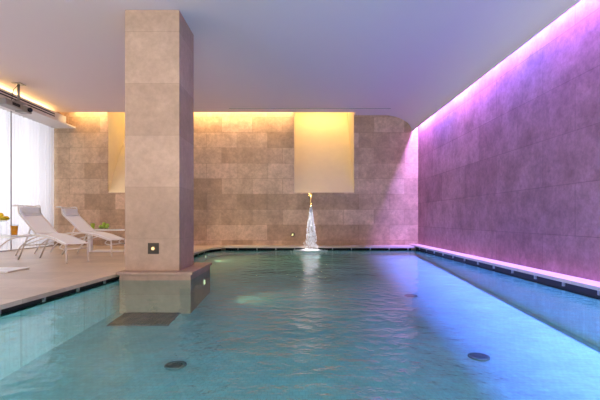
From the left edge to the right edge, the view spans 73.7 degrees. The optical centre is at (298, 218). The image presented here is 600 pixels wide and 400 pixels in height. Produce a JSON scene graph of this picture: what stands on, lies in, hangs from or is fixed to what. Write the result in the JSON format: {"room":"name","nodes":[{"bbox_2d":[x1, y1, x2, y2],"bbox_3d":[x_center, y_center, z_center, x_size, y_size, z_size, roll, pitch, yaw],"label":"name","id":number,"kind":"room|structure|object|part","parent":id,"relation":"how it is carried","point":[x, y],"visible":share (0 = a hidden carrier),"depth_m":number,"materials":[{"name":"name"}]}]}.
{"room":"indoor swimming pool","nodes":[
{"label":"indoor swimming pool","id":0,"kind":"room"},
{"bbox_2d":[0,245,225,314],"bbox_3d":[-4.350,0.771,4.200,4.800,0.103,13.400,0,0,0],"label":"floor","id":1,"kind":"structure","parent":0,"point":[47,275],"depth_m":5.70,"materials":[{"name":"stone"}]},
{"bbox_2d":[0,235,31,272],"bbox_3d":[-4.250,0.474,5.560,0.800,0.488,0.440,0,0,0],"label":"side table","id":2,"kind":"object","parent":1,"relation":"on","point":[2,269],"visible":1,"depth_m":5.57,"materials":[{"name":"white paint"}]},
{"bbox_2d":[10,225,18,235],"bbox_3d":[-3.930,0.152,5.520,0.100,0.155,0.100,0,0,0],"label":"drinking glass","id":3,"kind":"object","parent":2,"relation":"on","point":[14,229],"visible":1,"depth_m":5.49,"materials":[{"name":"orange glass"}]},
{"bbox_2d":[0,204,88,263],"bbox_3d":[-4.614,0.234,7.095,2.244,0.984,0.398,0,0,28],"label":"sun lounger","id":4,"kind":"object","parent":1,"relation":"on","point":[32,216],"visible":0.98,"depth_m":7.03,"materials":[{"name":"white fabric"}]},
{"bbox_3d":[-4.790,0.439,6.979,0.403,0.574,0.027,0,0,28],"label":"leg","id":5,"kind":"part","parent":4,"relation":"part of","materials":[{"name":"white metal"}]},
{"bbox_3d":[-4.797,0.005,6.982,0.728,0.527,0.025,0,0,28],"label":"frame","id":6,"kind":"part","parent":4,"relation":"part of","materials":[{"name":"white metal"}]},
{"bbox_3d":[-4.712,0.488,6.937,2.219,0.458,0.027,0,0,28],"label":"rail","id":7,"kind":"part","parent":4,"relation":"part of","materials":[{"name":"white metal"}]},
{"bbox_3d":[-4.617,0.439,7.305,0.403,0.574,0.027,0,0,28],"label":"leg","id":8,"kind":"part","parent":4,"relation":"part of","materials":[{"name":"white metal"}]},
{"bbox_3d":[-4.538,0.488,7.264,2.219,0.458,0.027,0,0,28],"label":"rail","id":9,"kind":"part","parent":4,"relation":"part of","materials":[{"name":"white metal"}]},
{"bbox_3d":[-3.729,0.569,6.414,0.043,0.299,0.028,0,0,28],"label":"leg","id":10,"kind":"part","parent":4,"relation":"part of","materials":[{"name":"white metal"}]},
{"bbox_3d":[-3.556,0.569,6.741,0.043,0.299,0.028,0,0,28],"label":"leg","id":11,"kind":"part","parent":4,"relation":"part of","materials":[{"name":"white metal"}]},
{"bbox_2d":[34,206,124,256],"bbox_3d":[-4.452,0.234,8.114,1.952,0.984,0.398,0,0,17],"label":"sun lounger","id":12,"kind":"object","parent":1,"relation":"on","point":[72,215],"visible":0.9,"depth_m":8.04,"materials":[{"name":"white fabric"}]},
{"bbox_3d":[-4.596,0.005,7.964,0.634,0.527,0.025,0,0,17],"label":"frame","id":13,"kind":"part","parent":12,"relation":"part of","materials":[{"name":"white metal"}]},
{"bbox_3d":[-4.516,0.488,7.940,1.930,0.458,0.027,0,0,17],"label":"rail","id":14,"kind":"part","parent":12,"relation":"part of","materials":[{"name":"white metal"}]},
{"bbox_2d":[87,229,124,251],"bbox_3d":[-4.220,0.474,8.950,0.800,0.488,0.440,0,0,0],"label":"side table","id":15,"kind":"object","parent":1,"relation":"on","point":[90,242],"visible":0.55,"depth_m":8.76,"materials":[{"name":"white paint"}]},
{"bbox_3d":[-4.585,0.476,8.780,0.070,0.443,0.100,0,0,0],"label":"leg","id":16,"kind":"part","parent":15,"relation":"part of","materials":[{"name":"white paint"}]},
{"bbox_2d":[0,250,599,399],"bbox_3d":[0.100,1.177,4.200,6.200,0.685,13.400,0,0,0],"label":"swimming pool","id":17,"kind":"object","parent":1,"relation":"in","point":[64,347],"visible":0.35,"depth_m":4.15,"materials":[{"name":"liquid"}]},
{"bbox_2d":[1,249,220,314],"bbox_3d":[-2.691,0.799,4.055,0.617,0.072,13.114,0,0,3],"label":"trim","id":18,"kind":"structure","parent":17,"relation":"on","point":[24,305],"depth_m":4.18,"materials":[{"name":"black"}]},
{"bbox_2d":[107,313,179,325],"bbox_3d":[-1.915,1.247,4.987,0.730,0.049,0.485,0,0,0],"label":"grate","id":19,"kind":"object","parent":17,"relation":"on","point":[126,319],"visible":1,"depth_m":4.93,"materials":[{"name":"metal"}]},
{"bbox_2d":[116,262,211,313],"bbox_3d":[-1.898,1.104,5.830,1.004,0.812,1.200,0,0,0],"label":"stone plinth","id":20,"kind":"object","parent":17,"relation":"on","point":[137,298],"visible":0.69,"depth_m":5.25,"materials":[{"name":"stone"}]},
{"bbox_2d":[125,10,193,270],"bbox_3d":[-1.985,-1.064,5.775,0.735,3.524,0.740,0,0,0],"label":"stone column","id":21,"kind":"structure","parent":20,"relation":"on","point":[159,44],"depth_m":5.40,"materials":[{"name":"stone"}]},
{"bbox_2d":[148,243,158,253],"bbox_3d":[-1.965,0.397,5.388,0.148,0.148,0.033,0,0,0],"label":"recessed light","id":22,"kind":"object","parent":21,"relation":"attached to","point":[153,248],"visible":1,"depth_m":5.39,"materials":[{"name":"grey metal"}]},
{"bbox_2d":[164,361,186,369],"bbox_3d":[-1.130,1.337,3.660,0.200,0.013,0.200,0,0,0],"label":"drain","id":23,"kind":"object","parent":17,"relation":"on","point":[174,365],"visible":1,"depth_m":3.64,"materials":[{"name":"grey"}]},
{"bbox_2d":[1,249,597,399],"bbox_3d":[0.205,0.805,4.070,5.810,0.001,13.140,0,0,0],"label":"pool water","id":24,"kind":"object","parent":17,"relation":"in","point":[413,252],"visible":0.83,"depth_m":5.70,"materials":[{"name":"teal liquid"}]},
{"bbox_2d":[294,248,327,251],"bbox_3d":[0.251,0.778,10.288,0.966,0.068,0.780,0,0,-4],"label":"foam","id":25,"kind":"object","parent":24,"relation":"on","point":[306,249],"visible":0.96,"depth_m":10.16,"materials":[{"name":"white liquid"}]},
{"bbox_2d":[304,207,317,249],"bbox_3d":[0.307,0.249,10.293,0.372,1.157,0.232,0,0,14],"label":"waterfall","id":26,"kind":"object","parent":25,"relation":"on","point":[311,224],"visible":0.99,"depth_m":10.28,"materials":[{"name":"white liquid"}]},
{"bbox_2d":[226,248,410,249],"bbox_3d":[0.515,1.135,10.670,4.930,0.769,0.100,0,0,0],"label":"trim","id":27,"kind":"structure","parent":17,"relation":"attached to","point":[226,248],"depth_m":10.62,"materials":[{"name":"black"}]},
{"bbox_2d":[404,294,417,296],"bbox_3d":[1.720,1.177,6.150,0.200,0.013,0.200,0,0,0],"label":"drain","id":28,"kind":"object","parent":17,"relation":"on","point":[406,295],"visible":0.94,"depth_m":6.14,"materials":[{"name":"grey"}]},
{"bbox_2d":[468,352,489,360],"bbox_3d":[1.730,1.321,3.850,0.200,0.013,0.200,0,0,0],"label":"drain","id":29,"kind":"object","parent":17,"relation":"on","point":[476,356],"visible":1,"depth_m":3.84,"materials":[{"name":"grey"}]},
{"bbox_2d":[54,112,417,249],"bbox_3d":[-1.718,-0.830,10.960,10.125,4.700,0.120,0,0,0],"label":"wall","id":30,"kind":"structure","parent":0,"point":[244,194],"depth_m":10.90,"materials":[{"name":"stone"}]},
{"bbox_2d":[108,112,124,192],"bbox_3d":[-4.380,-2.175,11.625,1.632,2.910,2.050,0,0,0],"label":"niche","id":31,"kind":"object","parent":30,"relation":"in","point":[116,120],"visible":0.1,"depth_m":11.22,"materials":[{"name":"paint"}]},
{"bbox_2d":[308,193,312,206],"bbox_3d":[0.310,-0.512,10.588,0.109,0.390,0.620,0,0,0],"label":"spout","id":32,"kind":"object","parent":30,"relation":"attached to","point":[309,194],"visible":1,"depth_m":10.31,"materials":[{"name":"gold metal"}]},
{"bbox_2d":[223,245,414,249],"bbox_3d":[0.515,0.759,10.610,4.930,0.102,0.580,0,0,0],"label":"trim","id":33,"kind":"structure","parent":30,"relation":"attached to","point":[226,246],"depth_m":10.32,"materials":[{"name":"stone"}]},
{"bbox_2d":[294,112,353,192],"bbox_3d":[0.680,-2.175,11.625,1.632,2.910,2.050,0,0,0],"label":"niche","id":34,"kind":"object","parent":30,"relation":"in","point":[323,141],"visible":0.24,"depth_m":11.59,"materials":[{"name":"paint"}]},
{"bbox_2d":[0,0,580,130],"bbox_3d":[-1.718,-2.765,4.200,10.125,0.750,13.400,0,0,0],"label":"ceiling","id":35,"kind":"structure","parent":0,"point":[411,58],"depth_m":6.56,"materials":[{"name":"grey paint"}]},
{"bbox_2d":[0,82,32,113],"bbox_3d":[-5.830,-2.538,8.230,0.320,0.579,0.740,0,0,0],"label":"ceiling projector","id":36,"kind":"object","parent":35,"relation":"hanging from","point":[17,105],"visible":1,"depth_m":8.29,"materials":[{"name":"silver metal"}]},
{"bbox_3d":[-5.860,-2.820,8.360,0.180,0.015,0.180,0,0,0],"label":"ceiling plate","id":37,"kind":"part","parent":36,"relation":"part of","materials":[{"name":"silver metal"}]},
{"bbox_2d":[229,108,390,108],"bbox_3d":[0.280,-2.823,10.220,4.140,0.006,0.070,0,0,0],"label":"ceiling vent","id":38,"kind":"object","parent":35,"relation":"in","point":[229,108],"visible":1,"depth_m":10.22,"materials":[{"name":"white paint"}]},
{"bbox_2d":[418,0,599,281],"bbox_3d":[3.305,-0.880,4.260,0.120,4.800,13.520,0,0,0],"label":"wall","id":39,"kind":"structure","parent":0,"point":[509,168],"depth_m":5.71,"materials":[{"name":"stone"}]},
{"bbox_2d":[409,244,599,295],"bbox_3d":[3.123,0.730,4.200,0.245,0.103,13.400,0,0,0],"label":"trim","id":40,"kind":"structure","parent":39,"relation":"attached to","point":[595,285],"depth_m":5.37,"materials":[{"name":"stone"}]},
{"bbox_2d":[416,247,599,299],"bbox_3d":[3.150,0.778,4.050,0.100,0.113,13.100,0,0,0],"label":"trim","id":41,"kind":"structure","parent":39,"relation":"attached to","point":[591,293],"depth_m":5.28,"materials":[{"name":"black"}]},
{"bbox_3d":[-6.840,-0.830,4.200,0.120,4.700,13.400,0,0,0],"label":"wall","id":42,"kind":"structure","parent":0,"visible":0},
{"bbox_2d":[0,109,6,249],"bbox_3d":[-6.680,-0.882,6.060,0.084,3.165,6.120,0,0,0],"label":"sheer curtain","id":43,"kind":"object","parent":42,"relation":"hanging from","point":[3,113],"visible":1,"depth_m":9.05,"materials":[{"name":"white fabric"}]},
{"bbox_2d":[0,90,54,116],"bbox_3d":[-6.136,-2.610,6.525,0.005,0.084,7.050,0,0,0],"label":"air vent","id":44,"kind":"object","parent":42,"relation":"attached to","point":[0,90],"visible":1,"depth_m":9.14,"materials":[{"name":"black metal"}]},
{"bbox_2d":[0,111,56,251],"bbox_3d":[-6.577,-0.875,6.940,0.045,3.187,7.880,0,0,0],"label":"window","id":45,"kind":"structure","parent":42,"relation":"in","point":[11,249],"depth_m":9.14,"materials":[{"name":"white metal"}]},
{"bbox_3d":[-6.577,0.711,6.940,0.045,0.017,7.880,0,0,0],"label":"sill rail","id":46,"kind":"part","parent":45,"relation":"part of","materials":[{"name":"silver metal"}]},
{"bbox_2d":[7,111,53,249],"bbox_3d":[-6.680,-0.882,10.005,0.084,3.165,1.710,0,0,0],"label":"sheer curtain","id":47,"kind":"object","parent":42,"relation":"hanging from","point":[32,141],"visible":0.7,"depth_m":9.91,"materials":[{"name":"white fabric"}]},
{"bbox_2d":[0,88,75,127],"bbox_3d":[-6.430,-2.585,4.200,0.700,0.230,13.400,0,0,0],"label":"trim","id":48,"kind":"structure","parent":42,"relation":"attached to","point":[59,121],"depth_m":9.73,"materials":[{"name":"white paint"}]}
]}

